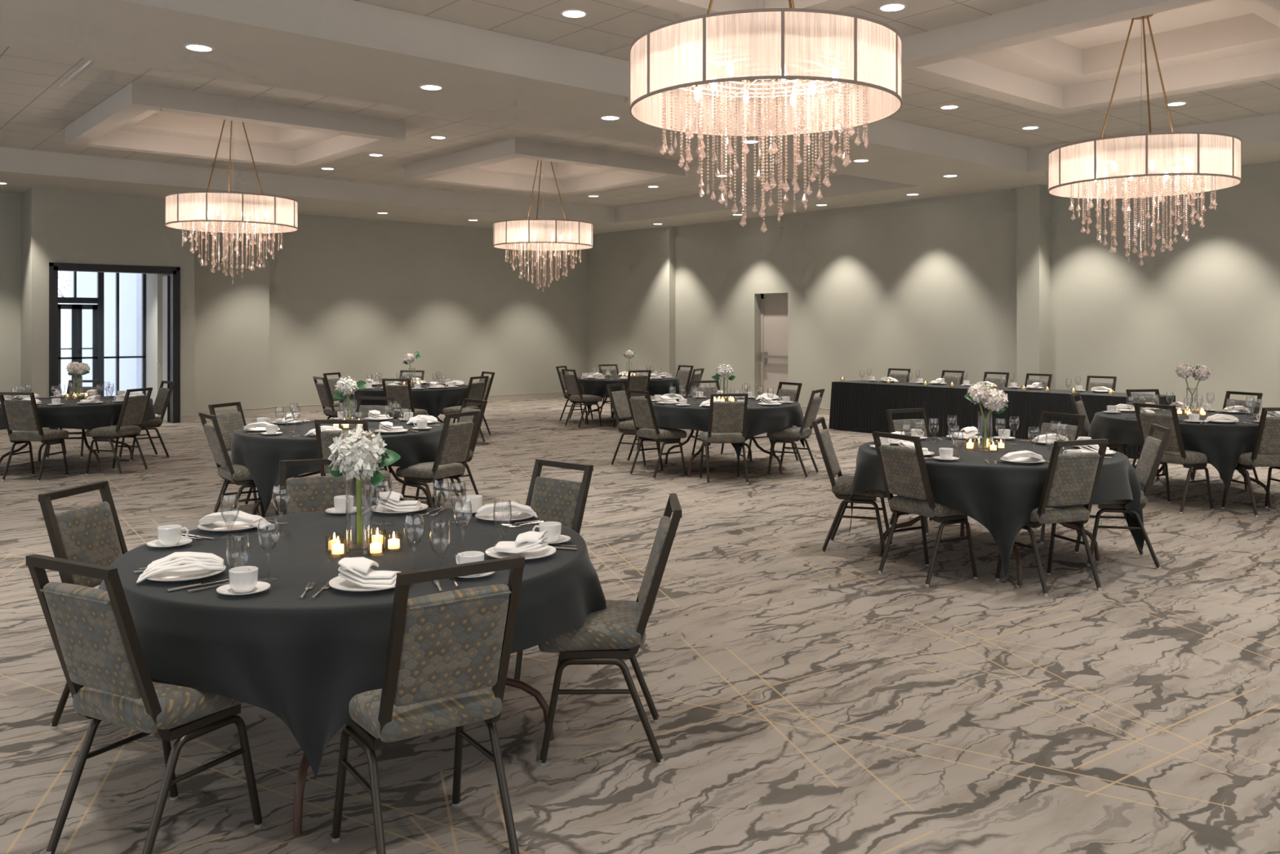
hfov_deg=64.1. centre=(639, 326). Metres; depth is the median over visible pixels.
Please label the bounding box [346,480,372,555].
glass vase
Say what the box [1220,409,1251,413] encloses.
dinner plate
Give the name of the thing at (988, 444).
votive candle
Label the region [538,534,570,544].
saucer
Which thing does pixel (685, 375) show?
banquet chair
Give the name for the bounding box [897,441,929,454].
napkin
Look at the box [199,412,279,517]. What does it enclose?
banquet chair
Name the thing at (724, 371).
hydrangea
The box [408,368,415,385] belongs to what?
glass vase
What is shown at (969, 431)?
napkin
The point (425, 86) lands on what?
recessed light
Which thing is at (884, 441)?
coffee cup
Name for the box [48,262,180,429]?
door frame
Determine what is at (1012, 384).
coffee cup
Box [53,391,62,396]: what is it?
coffee cup
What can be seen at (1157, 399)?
banquet chair
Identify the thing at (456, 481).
water goblet
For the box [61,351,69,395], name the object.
ground
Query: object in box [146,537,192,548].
saucer
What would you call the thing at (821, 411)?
baseboard
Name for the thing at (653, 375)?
napkin
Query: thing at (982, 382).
napkin
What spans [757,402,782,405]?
dinner plate
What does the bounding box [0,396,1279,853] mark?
floor
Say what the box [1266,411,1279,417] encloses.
napkin
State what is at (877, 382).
tablecloth
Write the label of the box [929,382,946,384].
dinner plate
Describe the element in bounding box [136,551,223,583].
napkin
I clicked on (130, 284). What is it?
wall
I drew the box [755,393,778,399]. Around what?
napkin
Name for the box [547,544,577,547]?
spoon
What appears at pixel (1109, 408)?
coffee cup
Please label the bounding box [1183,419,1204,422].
saucer
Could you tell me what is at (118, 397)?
coffee cup
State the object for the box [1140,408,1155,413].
napkin
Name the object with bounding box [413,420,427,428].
coffee cup
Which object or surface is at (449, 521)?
water goblet
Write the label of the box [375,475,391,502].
bowl
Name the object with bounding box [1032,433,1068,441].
napkin
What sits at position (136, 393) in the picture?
napkin
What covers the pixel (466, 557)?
coffee cup
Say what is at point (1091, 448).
napkin
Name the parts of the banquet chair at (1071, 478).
leg, leg, leg, seat, frame, backrest, leg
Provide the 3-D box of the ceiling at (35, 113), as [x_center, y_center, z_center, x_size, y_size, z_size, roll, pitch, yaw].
[-1.623,-2.520,9.561,17.150,0.001,16.750,0,0,-40]
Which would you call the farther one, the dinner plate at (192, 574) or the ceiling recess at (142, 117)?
the ceiling recess at (142, 117)
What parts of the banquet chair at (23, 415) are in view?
leg, backrest, leg, frame, seat, leg, leg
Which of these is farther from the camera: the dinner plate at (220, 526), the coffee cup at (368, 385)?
the coffee cup at (368, 385)
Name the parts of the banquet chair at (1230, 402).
leg, backrest, frame, leg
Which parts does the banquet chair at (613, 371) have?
frame, backrest, leg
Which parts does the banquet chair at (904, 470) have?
leg, backrest, leg, frame, seat, leg, leg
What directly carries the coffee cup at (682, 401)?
on the saucer at (679, 405)
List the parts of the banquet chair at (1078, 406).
backrest, seat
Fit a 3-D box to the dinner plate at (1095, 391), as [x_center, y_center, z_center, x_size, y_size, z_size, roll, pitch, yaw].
[6.142,0.863,13.596,0.268,0.023,0.268,0,0,-40]
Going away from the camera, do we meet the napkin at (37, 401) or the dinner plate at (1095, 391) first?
the napkin at (37, 401)
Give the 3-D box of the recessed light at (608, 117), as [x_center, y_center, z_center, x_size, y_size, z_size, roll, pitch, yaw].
[-0.310,-2.177,10.650,0.224,0.006,0.224,0,0,-40]
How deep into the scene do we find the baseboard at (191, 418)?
19.70 m
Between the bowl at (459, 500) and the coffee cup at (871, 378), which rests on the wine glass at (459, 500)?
the bowl at (459, 500)
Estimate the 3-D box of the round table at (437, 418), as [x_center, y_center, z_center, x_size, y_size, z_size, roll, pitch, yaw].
[-3.380,1.263,14.900,1.742,0.758,1.742,0,0,33]
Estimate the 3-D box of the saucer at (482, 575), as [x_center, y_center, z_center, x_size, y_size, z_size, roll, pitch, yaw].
[-0.591,0.865,3.576,0.166,0.019,0.166,0,0,0]
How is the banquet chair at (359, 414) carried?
on the floor
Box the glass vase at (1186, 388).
[1186,387,1194,415]
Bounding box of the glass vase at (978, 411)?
[977,411,992,450]
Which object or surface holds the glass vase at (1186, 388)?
on the tablecloth at (1223, 445)
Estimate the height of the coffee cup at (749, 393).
0.071 m
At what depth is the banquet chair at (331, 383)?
15.15 m
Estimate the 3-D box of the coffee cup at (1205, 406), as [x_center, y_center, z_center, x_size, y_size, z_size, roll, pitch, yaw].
[5.856,0.830,10.535,0.091,0.071,0.104,0,0,-10]
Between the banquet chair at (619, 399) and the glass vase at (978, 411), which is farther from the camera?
the banquet chair at (619, 399)
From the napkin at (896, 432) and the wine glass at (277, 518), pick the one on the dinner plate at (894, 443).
the napkin at (896, 432)
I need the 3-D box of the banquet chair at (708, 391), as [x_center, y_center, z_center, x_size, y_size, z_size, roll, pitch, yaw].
[0.931,1.165,12.858,0.448,0.950,0.544,0,0,-23]
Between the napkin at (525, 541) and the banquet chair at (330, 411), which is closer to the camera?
the napkin at (525, 541)
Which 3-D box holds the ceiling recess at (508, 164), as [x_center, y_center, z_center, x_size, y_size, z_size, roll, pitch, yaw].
[-1.490,-2.560,15.757,3.100,0.520,3.100,0,0,-40]
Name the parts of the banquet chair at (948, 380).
backrest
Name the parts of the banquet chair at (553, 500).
leg, backrest, frame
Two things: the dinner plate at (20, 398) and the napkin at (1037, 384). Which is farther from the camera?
the napkin at (1037, 384)
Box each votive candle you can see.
[328,533,340,550]
[332,538,343,554]
[343,423,348,427]
[369,537,382,553]
[372,528,382,543]
[387,533,399,549]
[966,440,973,448]
[986,439,991,446]
[990,442,996,450]
[997,440,1004,448]
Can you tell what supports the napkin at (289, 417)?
on the dinner plate at (294, 421)
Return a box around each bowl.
[257,518,279,553]
[271,484,289,512]
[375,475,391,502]
[403,513,424,544]
[432,478,449,505]
[453,499,472,530]
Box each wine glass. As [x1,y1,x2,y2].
[257,518,279,581]
[271,484,289,534]
[375,475,391,524]
[403,513,424,570]
[432,478,449,527]
[453,499,472,555]
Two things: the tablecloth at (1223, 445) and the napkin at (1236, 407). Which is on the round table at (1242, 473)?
the tablecloth at (1223, 445)
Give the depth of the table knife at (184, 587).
3.41 m
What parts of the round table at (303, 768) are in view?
leg, leg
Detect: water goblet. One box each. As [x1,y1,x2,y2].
[220,493,239,537]
[226,533,249,568]
[362,484,379,524]
[429,520,450,564]
[449,480,466,522]
[493,498,511,544]
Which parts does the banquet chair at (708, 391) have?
leg, frame, backrest, leg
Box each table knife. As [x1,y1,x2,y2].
[166,578,229,592]
[182,533,214,538]
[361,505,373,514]
[433,579,443,592]
[552,546,577,551]
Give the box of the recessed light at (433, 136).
[429,135,446,138]
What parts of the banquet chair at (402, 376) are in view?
backrest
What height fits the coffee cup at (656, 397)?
0.071 m
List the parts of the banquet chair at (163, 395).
leg, leg, seat, leg, leg, frame, backrest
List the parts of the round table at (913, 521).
leg, leg, leg, leg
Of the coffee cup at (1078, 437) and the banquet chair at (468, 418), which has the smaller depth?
the coffee cup at (1078, 437)
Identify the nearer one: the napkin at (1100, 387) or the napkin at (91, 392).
the napkin at (91, 392)
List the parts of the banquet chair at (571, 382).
leg, backrest, frame, leg, leg, seat, leg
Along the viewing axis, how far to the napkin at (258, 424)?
8.47 m
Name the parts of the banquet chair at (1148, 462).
leg, leg, seat, leg, frame, leg, backrest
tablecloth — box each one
[0,395,155,430]
[97,507,606,780]
[231,418,445,514]
[338,383,468,417]
[577,375,680,414]
[636,397,804,460]
[833,380,1173,397]
[848,436,1144,575]
[1088,408,1259,492]
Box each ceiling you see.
[0,0,1279,207]
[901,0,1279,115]
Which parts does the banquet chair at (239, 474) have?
backrest, leg, frame, seat, leg, leg, leg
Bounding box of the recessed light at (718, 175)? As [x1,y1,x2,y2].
[715,174,728,177]
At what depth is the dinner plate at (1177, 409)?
10.53 m
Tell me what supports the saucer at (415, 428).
on the tablecloth at (261, 454)
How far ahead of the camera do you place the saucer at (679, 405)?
11.18 m
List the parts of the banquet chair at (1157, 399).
leg, frame, backrest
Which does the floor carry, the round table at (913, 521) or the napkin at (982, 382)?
the round table at (913, 521)
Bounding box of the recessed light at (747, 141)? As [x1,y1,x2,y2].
[740,139,759,143]
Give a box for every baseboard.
[42,391,564,428]
[604,395,830,414]
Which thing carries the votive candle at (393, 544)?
on the tablecloth at (303, 662)
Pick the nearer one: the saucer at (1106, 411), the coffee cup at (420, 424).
the coffee cup at (420, 424)
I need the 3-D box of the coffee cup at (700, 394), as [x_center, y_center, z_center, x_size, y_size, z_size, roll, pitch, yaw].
[0.731,0.830,12.502,0.091,0.071,0.104,0,0,10]
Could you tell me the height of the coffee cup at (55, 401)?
0.071 m
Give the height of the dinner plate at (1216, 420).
0.023 m
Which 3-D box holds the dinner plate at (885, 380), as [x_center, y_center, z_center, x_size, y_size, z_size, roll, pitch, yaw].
[3.934,0.863,16.181,0.268,0.023,0.268,0,0,-40]
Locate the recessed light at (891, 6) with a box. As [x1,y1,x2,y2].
[877,2,906,12]
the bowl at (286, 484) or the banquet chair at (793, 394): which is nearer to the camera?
the bowl at (286, 484)
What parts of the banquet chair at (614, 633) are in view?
leg, leg, seat, frame, leg, leg, backrest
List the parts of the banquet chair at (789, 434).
leg, leg, seat, leg, frame, leg, backrest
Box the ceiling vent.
[57,59,92,87]
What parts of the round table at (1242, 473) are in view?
leg, leg, leg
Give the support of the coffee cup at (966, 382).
on the saucer
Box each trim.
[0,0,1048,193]
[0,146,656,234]
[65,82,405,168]
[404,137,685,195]
[614,112,1279,226]
[630,0,868,17]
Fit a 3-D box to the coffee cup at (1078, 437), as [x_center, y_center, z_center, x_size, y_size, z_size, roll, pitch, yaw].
[3.195,0.830,7.343,0.091,0.071,0.104,0,0,34]
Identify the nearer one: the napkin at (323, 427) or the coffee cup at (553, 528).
the coffee cup at (553, 528)
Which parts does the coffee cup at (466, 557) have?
cup handle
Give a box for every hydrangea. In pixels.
[66,360,89,397]
[328,424,400,545]
[333,375,366,424]
[402,351,420,384]
[622,349,636,370]
[711,363,736,399]
[964,382,1008,446]
[1174,363,1211,412]
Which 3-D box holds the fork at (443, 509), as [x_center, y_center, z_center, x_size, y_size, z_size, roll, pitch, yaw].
[-0.943,0.871,4.782,0.022,0.015,0.187,0,0,7]
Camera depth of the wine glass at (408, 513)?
3.62 m
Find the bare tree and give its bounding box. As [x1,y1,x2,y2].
[57,271,69,297]
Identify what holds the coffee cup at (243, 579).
on the saucer at (260, 586)
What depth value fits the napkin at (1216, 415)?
9.24 m
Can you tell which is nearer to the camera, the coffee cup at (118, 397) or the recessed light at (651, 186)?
the coffee cup at (118, 397)
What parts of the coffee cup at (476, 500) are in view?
cup handle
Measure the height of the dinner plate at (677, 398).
0.023 m
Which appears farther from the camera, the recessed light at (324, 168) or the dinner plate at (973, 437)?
the recessed light at (324, 168)
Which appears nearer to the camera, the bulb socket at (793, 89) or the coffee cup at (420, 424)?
the bulb socket at (793, 89)
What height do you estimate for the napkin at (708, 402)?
0.072 m
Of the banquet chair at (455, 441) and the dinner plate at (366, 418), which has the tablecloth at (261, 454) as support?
the dinner plate at (366, 418)
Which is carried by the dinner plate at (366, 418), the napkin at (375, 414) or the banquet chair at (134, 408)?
the napkin at (375, 414)
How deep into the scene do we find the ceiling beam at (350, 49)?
8.81 m
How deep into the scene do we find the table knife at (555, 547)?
4.00 m
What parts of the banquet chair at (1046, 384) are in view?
backrest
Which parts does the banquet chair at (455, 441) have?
leg, leg, seat, leg, frame, leg, backrest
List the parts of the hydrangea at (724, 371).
stem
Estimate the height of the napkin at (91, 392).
0.087 m
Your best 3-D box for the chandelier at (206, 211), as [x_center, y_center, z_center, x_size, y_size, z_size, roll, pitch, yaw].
[-5.064,-1.654,12.705,1.531,2.252,1.531,0,0,-13]
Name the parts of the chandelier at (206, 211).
support rod, support rod, lamp shade, support rod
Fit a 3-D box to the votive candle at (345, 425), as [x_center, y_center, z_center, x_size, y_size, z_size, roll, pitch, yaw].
[-2.516,0.840,8.740,0.068,0.068,0.068,0,0,-40]
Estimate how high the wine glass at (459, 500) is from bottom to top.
0.208 m
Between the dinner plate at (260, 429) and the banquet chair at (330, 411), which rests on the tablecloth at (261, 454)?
the dinner plate at (260, 429)
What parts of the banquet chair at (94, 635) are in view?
leg, backrest, frame, seat, leg, leg, leg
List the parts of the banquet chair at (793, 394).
leg, leg, backrest, frame, leg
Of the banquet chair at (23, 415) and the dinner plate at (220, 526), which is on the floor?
the banquet chair at (23, 415)
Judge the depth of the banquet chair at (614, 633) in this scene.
3.84 m
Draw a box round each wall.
[0,187,586,417]
[69,271,141,395]
[146,273,157,404]
[586,184,1050,395]
[675,161,1279,413]
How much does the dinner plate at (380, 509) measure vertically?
0.023 m
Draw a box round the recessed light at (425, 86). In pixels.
[418,84,444,90]
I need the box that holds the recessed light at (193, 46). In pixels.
[183,43,214,52]
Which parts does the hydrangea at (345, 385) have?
stem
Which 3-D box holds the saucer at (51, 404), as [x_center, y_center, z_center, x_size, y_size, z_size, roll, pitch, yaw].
[-6.463,0.865,11.306,0.166,0.019,0.166,0,0,0]
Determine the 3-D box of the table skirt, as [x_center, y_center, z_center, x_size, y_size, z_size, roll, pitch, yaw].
[4.968,1.255,14.710,0.878,0.746,4.998,0,0,-40]
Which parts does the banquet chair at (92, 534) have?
leg, frame, backrest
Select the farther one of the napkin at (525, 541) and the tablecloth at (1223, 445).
the tablecloth at (1223, 445)
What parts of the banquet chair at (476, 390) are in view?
seat, frame, backrest, leg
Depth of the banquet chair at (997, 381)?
15.43 m
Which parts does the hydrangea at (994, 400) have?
stem, stem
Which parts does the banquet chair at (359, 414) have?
leg, backrest, frame, leg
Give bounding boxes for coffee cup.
[51,398,61,404]
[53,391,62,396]
[114,395,124,401]
[116,390,125,395]
[156,524,188,546]
[228,565,258,592]
[256,417,271,422]
[265,424,278,433]
[333,494,353,512]
[337,411,347,418]
[364,383,372,388]
[403,412,413,419]
[413,383,421,388]
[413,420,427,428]
[444,378,450,383]
[447,382,455,386]
[455,551,484,576]
[462,494,482,511]
[532,521,561,542]
[599,374,604,378]
[653,395,663,400]
[679,398,687,404]
[696,391,703,396]
[745,391,752,397]
[779,395,790,402]
[868,376,875,380]
[880,436,891,444]
[910,428,924,438]
[916,377,923,382]
[938,447,953,459]
[963,380,969,385]
[998,428,1010,438]
[1010,382,1017,386]
[1062,448,1080,453]
[1075,385,1082,390]
[1076,436,1091,446]
[1106,405,1119,412]
[1145,402,1155,408]
[1188,413,1199,421]
[1202,403,1212,409]
[1256,413,1270,419]
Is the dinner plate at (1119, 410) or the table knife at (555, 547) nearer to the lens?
the table knife at (555, 547)
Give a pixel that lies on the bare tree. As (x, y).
(62, 295)
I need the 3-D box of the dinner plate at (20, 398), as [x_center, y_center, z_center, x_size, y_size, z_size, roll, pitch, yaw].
[-7.358,0.863,12.262,0.268,0.023,0.268,0,0,0]
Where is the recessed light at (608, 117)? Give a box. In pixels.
[599,115,621,119]
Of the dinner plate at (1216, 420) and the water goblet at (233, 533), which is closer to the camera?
the water goblet at (233, 533)
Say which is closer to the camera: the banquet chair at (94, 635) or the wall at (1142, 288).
the banquet chair at (94, 635)
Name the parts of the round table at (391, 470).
leg, leg, leg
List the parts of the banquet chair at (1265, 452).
leg, leg, frame, seat, backrest, leg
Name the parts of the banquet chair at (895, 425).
leg, frame, backrest, leg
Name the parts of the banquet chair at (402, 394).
backrest, frame, seat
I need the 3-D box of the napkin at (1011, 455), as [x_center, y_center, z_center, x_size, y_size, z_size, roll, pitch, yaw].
[2.459,0.831,6.561,0.269,0.072,0.134,0,0,-10]
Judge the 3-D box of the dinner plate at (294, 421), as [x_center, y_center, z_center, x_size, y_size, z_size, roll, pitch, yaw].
[-3.170,0.863,9.172,0.268,0.023,0.268,0,0,0]
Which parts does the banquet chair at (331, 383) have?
frame, backrest, seat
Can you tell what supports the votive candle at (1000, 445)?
on the tablecloth at (1002, 497)
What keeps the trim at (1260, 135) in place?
attached to the wall at (1142, 288)
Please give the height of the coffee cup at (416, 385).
0.071 m
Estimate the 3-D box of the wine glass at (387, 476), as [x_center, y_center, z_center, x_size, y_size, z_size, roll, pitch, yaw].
[-1.134,0.770,4.519,0.073,0.208,0.073,0,0,0]
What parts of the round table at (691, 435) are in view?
leg, leg, leg, leg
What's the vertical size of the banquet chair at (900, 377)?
0.950 m
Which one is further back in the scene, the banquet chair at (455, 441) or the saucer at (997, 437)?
the banquet chair at (455, 441)
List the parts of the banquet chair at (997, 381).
backrest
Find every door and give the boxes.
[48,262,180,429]
[760,293,787,397]
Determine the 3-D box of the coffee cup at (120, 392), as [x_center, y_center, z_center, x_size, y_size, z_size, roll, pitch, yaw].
[-6.447,0.830,12.681,0.104,0.071,0.091,0,0,-41]
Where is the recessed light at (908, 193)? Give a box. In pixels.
[905,193,919,195]
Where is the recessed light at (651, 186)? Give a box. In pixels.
[647,185,659,187]
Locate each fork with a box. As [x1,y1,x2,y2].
[133,569,144,574]
[266,519,287,524]
[297,582,315,599]
[309,582,329,599]
[419,507,441,515]
[431,507,445,515]
[501,520,540,525]
[506,520,543,527]
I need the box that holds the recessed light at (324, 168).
[320,167,334,169]
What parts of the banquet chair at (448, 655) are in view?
leg, leg, seat, frame, backrest, leg, leg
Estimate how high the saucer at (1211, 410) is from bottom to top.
0.019 m
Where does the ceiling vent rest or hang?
in the ceiling at (35, 113)
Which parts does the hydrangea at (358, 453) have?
stem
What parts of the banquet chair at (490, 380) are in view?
backrest, leg, frame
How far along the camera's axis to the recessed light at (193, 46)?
7.97 m
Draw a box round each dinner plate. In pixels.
[15,396,39,399]
[76,400,103,404]
[142,564,226,582]
[197,520,262,533]
[243,426,266,432]
[271,420,302,424]
[308,431,315,436]
[328,570,395,592]
[364,417,393,421]
[369,502,427,515]
[374,428,408,434]
[410,420,438,424]
[427,386,445,388]
[475,511,534,522]
[484,543,555,560]
[656,401,679,404]
[669,397,679,399]
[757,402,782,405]
[873,440,910,445]
[880,379,896,382]
[923,451,934,456]
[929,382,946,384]
[946,435,982,439]
[1000,457,1044,464]
[1024,386,1043,389]
[1031,439,1061,445]
[1075,448,1115,455]
[1090,390,1110,392]
[1116,408,1134,412]
[1169,408,1196,411]
[1204,418,1239,423]
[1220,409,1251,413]
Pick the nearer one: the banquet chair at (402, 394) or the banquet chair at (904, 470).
the banquet chair at (904, 470)
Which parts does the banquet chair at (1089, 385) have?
backrest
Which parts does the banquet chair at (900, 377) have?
backrest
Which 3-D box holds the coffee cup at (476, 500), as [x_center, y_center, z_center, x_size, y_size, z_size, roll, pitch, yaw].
[-0.782,0.830,4.785,0.091,0.071,0.104,0,0,-23]
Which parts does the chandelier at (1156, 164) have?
support rod, lamp shade, support rod, support rod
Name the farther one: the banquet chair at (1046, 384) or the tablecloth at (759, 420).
the banquet chair at (1046, 384)
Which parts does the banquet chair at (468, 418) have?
leg, leg, leg, leg, backrest, seat, frame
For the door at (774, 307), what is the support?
in the wall at (1142, 288)
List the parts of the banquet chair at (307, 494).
backrest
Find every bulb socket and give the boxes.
[743,81,748,89]
[791,84,795,93]
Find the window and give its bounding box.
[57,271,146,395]
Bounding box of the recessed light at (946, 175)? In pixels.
[942,174,958,177]
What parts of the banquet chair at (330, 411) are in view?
backrest, seat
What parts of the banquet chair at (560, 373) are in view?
frame, leg, backrest, seat, leg, leg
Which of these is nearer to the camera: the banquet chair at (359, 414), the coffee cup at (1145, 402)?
the banquet chair at (359, 414)
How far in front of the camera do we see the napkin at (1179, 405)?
10.56 m
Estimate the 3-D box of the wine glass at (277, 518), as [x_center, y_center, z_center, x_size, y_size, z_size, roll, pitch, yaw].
[-1.283,0.770,3.527,0.073,0.208,0.073,0,0,0]
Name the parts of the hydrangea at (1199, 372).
stem, stem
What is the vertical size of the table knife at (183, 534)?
0.013 m
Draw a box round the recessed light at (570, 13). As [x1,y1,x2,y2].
[560,8,587,17]
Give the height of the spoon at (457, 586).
0.014 m
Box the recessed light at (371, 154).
[368,153,383,156]
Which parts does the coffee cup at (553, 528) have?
cup handle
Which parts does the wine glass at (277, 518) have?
stem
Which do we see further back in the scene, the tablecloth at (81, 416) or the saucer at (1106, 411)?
the tablecloth at (81, 416)
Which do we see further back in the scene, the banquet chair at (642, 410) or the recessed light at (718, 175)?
the recessed light at (718, 175)
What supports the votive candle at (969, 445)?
on the tablecloth at (1002, 497)
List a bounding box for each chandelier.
[164,119,297,233]
[493,160,593,250]
[629,0,902,136]
[1048,13,1241,198]
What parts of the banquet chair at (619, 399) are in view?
leg, backrest, frame, seat, leg, leg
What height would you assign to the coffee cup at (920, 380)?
0.071 m
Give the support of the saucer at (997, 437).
on the tablecloth at (1002, 497)
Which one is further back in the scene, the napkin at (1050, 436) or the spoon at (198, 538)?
the napkin at (1050, 436)
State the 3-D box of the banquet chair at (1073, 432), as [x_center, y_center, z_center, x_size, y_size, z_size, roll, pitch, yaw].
[3.149,1.165,8.017,0.544,0.950,0.448,0,0,-30]
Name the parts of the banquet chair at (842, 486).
backrest, leg, leg, frame, seat, leg, leg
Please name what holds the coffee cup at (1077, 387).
on the saucer
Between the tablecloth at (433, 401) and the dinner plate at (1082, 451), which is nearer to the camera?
the dinner plate at (1082, 451)
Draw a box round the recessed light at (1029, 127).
[1021,125,1039,129]
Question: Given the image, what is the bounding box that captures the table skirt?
[828,382,1175,457]
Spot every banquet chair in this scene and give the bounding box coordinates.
[0,391,68,482]
[26,554,262,853]
[38,480,154,736]
[46,379,100,458]
[85,387,152,475]
[118,380,174,461]
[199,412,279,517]
[208,401,258,515]
[279,458,356,515]
[312,376,355,419]
[314,419,390,505]
[323,372,341,417]
[331,555,524,853]
[355,395,395,502]
[382,378,426,420]
[395,410,479,507]
[399,370,424,383]
[414,398,487,507]
[440,375,488,443]
[453,371,494,435]
[514,458,593,680]
[537,493,681,766]
[555,365,593,422]
[561,368,602,428]
[598,364,618,418]
[606,382,660,467]
[613,369,651,428]
[625,389,686,479]
[669,368,704,397]
[675,364,693,393]
[690,380,737,460]
[699,393,748,484]
[746,382,801,461]
[766,388,824,478]
[812,417,892,557]
[871,431,977,587]
[885,408,968,535]
[887,368,911,382]
[941,369,964,384]
[982,371,1008,386]
[995,439,1108,597]
[1024,373,1052,389]
[1033,411,1085,544]
[1069,391,1131,455]
[1074,423,1171,569]
[1085,375,1116,392]
[1125,388,1192,482]
[1133,402,1213,514]
[1191,391,1262,487]
[1221,407,1279,517]
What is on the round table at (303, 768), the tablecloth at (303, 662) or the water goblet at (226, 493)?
the tablecloth at (303, 662)
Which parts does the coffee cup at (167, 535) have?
cup handle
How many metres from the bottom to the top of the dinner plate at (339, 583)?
0.023 m
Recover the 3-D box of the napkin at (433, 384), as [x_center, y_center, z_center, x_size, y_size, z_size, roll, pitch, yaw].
[-2.868,0.820,14.439,0.196,0.087,0.118,0,0,20]
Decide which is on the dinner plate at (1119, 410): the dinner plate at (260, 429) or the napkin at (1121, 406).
the napkin at (1121, 406)
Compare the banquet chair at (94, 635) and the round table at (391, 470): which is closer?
the banquet chair at (94, 635)
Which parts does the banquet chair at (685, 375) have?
backrest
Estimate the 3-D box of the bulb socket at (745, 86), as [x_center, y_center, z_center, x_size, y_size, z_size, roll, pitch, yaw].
[0.638,-1.445,6.130,0.027,0.050,0.028,0,0,0]
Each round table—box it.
[0,427,133,471]
[252,466,431,515]
[292,677,554,835]
[397,414,443,422]
[584,396,613,423]
[664,429,782,476]
[877,515,1099,585]
[1133,462,1272,507]
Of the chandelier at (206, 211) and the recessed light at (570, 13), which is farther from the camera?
the chandelier at (206, 211)
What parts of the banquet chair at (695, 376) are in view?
seat, frame, backrest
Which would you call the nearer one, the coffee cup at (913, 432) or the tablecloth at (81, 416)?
the coffee cup at (913, 432)
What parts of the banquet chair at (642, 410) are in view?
leg, backrest, frame, leg, seat, leg, leg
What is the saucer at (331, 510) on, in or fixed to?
on the tablecloth at (303, 662)
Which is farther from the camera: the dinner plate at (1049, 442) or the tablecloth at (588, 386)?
the tablecloth at (588, 386)
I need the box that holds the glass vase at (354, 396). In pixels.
[348,395,355,427]
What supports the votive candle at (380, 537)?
on the tablecloth at (303, 662)
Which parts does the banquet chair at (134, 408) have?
leg, leg, seat, leg, frame, backrest, leg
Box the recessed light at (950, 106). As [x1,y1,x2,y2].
[939,104,959,109]
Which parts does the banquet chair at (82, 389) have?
leg, leg, leg, backrest, frame, leg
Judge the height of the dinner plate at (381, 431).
0.023 m
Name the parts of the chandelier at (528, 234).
support rod, support rod, lamp shade, support rod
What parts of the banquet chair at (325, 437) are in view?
backrest, seat, leg, leg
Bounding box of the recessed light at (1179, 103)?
[1164,101,1187,106]
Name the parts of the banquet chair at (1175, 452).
backrest, leg, frame, seat, leg, leg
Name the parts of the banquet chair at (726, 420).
leg, leg, seat, frame, backrest, leg, leg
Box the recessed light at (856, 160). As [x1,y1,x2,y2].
[852,159,870,162]
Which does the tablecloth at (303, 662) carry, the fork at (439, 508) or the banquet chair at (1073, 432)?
the fork at (439, 508)
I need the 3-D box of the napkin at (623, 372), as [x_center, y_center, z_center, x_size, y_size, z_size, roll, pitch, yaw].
[-0.263,0.831,18.180,0.269,0.072,0.134,0,0,0]
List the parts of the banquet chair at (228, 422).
leg, frame, backrest, leg, leg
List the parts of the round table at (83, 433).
leg, leg, leg, leg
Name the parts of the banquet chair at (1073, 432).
leg, backrest, frame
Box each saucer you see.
[47,403,64,405]
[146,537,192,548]
[216,581,270,595]
[260,431,282,435]
[325,506,362,515]
[412,426,431,430]
[454,506,482,514]
[458,571,494,578]
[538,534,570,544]
[675,404,690,406]
[693,395,706,398]
[933,456,959,461]
[992,435,1015,439]
[1102,410,1120,413]
[1141,408,1158,410]
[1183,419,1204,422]
[1198,408,1216,411]
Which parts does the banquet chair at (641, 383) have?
seat, backrest, frame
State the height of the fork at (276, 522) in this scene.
0.015 m
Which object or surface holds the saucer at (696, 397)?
on the tablecloth at (759, 420)
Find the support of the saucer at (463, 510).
on the tablecloth at (303, 662)
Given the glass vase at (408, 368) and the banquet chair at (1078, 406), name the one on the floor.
the banquet chair at (1078, 406)
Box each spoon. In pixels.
[181,535,201,539]
[186,582,229,593]
[452,577,459,588]
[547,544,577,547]
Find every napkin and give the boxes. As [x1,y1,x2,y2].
[11,393,39,399]
[22,398,41,403]
[79,389,97,395]
[80,395,100,403]
[122,391,144,395]
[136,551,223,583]
[199,510,271,529]
[244,422,279,431]
[275,413,298,422]
[304,425,342,435]
[337,556,400,588]
[365,378,379,384]
[368,409,389,419]
[376,491,421,511]
[378,421,404,431]
[406,414,437,424]
[412,377,426,382]
[429,381,444,387]
[445,380,464,385]
[476,501,537,517]
[493,529,547,553]
[586,373,599,377]
[617,371,632,375]
[620,373,631,378]
[650,373,661,377]
[657,372,669,375]
[659,395,676,403]
[663,393,683,398]
[699,399,721,406]
[716,390,725,393]
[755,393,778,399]
[760,396,778,404]
[880,377,898,382]
[888,431,905,442]
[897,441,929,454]
[930,377,945,383]
[949,426,979,437]
[976,381,996,386]
[1001,450,1045,462]
[1026,382,1041,387]
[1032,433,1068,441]
[1077,444,1111,453]
[1090,386,1114,392]
[1115,404,1134,409]
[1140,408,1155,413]
[1169,401,1191,409]
[1204,413,1239,422]
[1222,405,1250,413]
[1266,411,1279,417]
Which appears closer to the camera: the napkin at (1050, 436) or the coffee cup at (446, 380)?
the napkin at (1050, 436)
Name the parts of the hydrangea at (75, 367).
stem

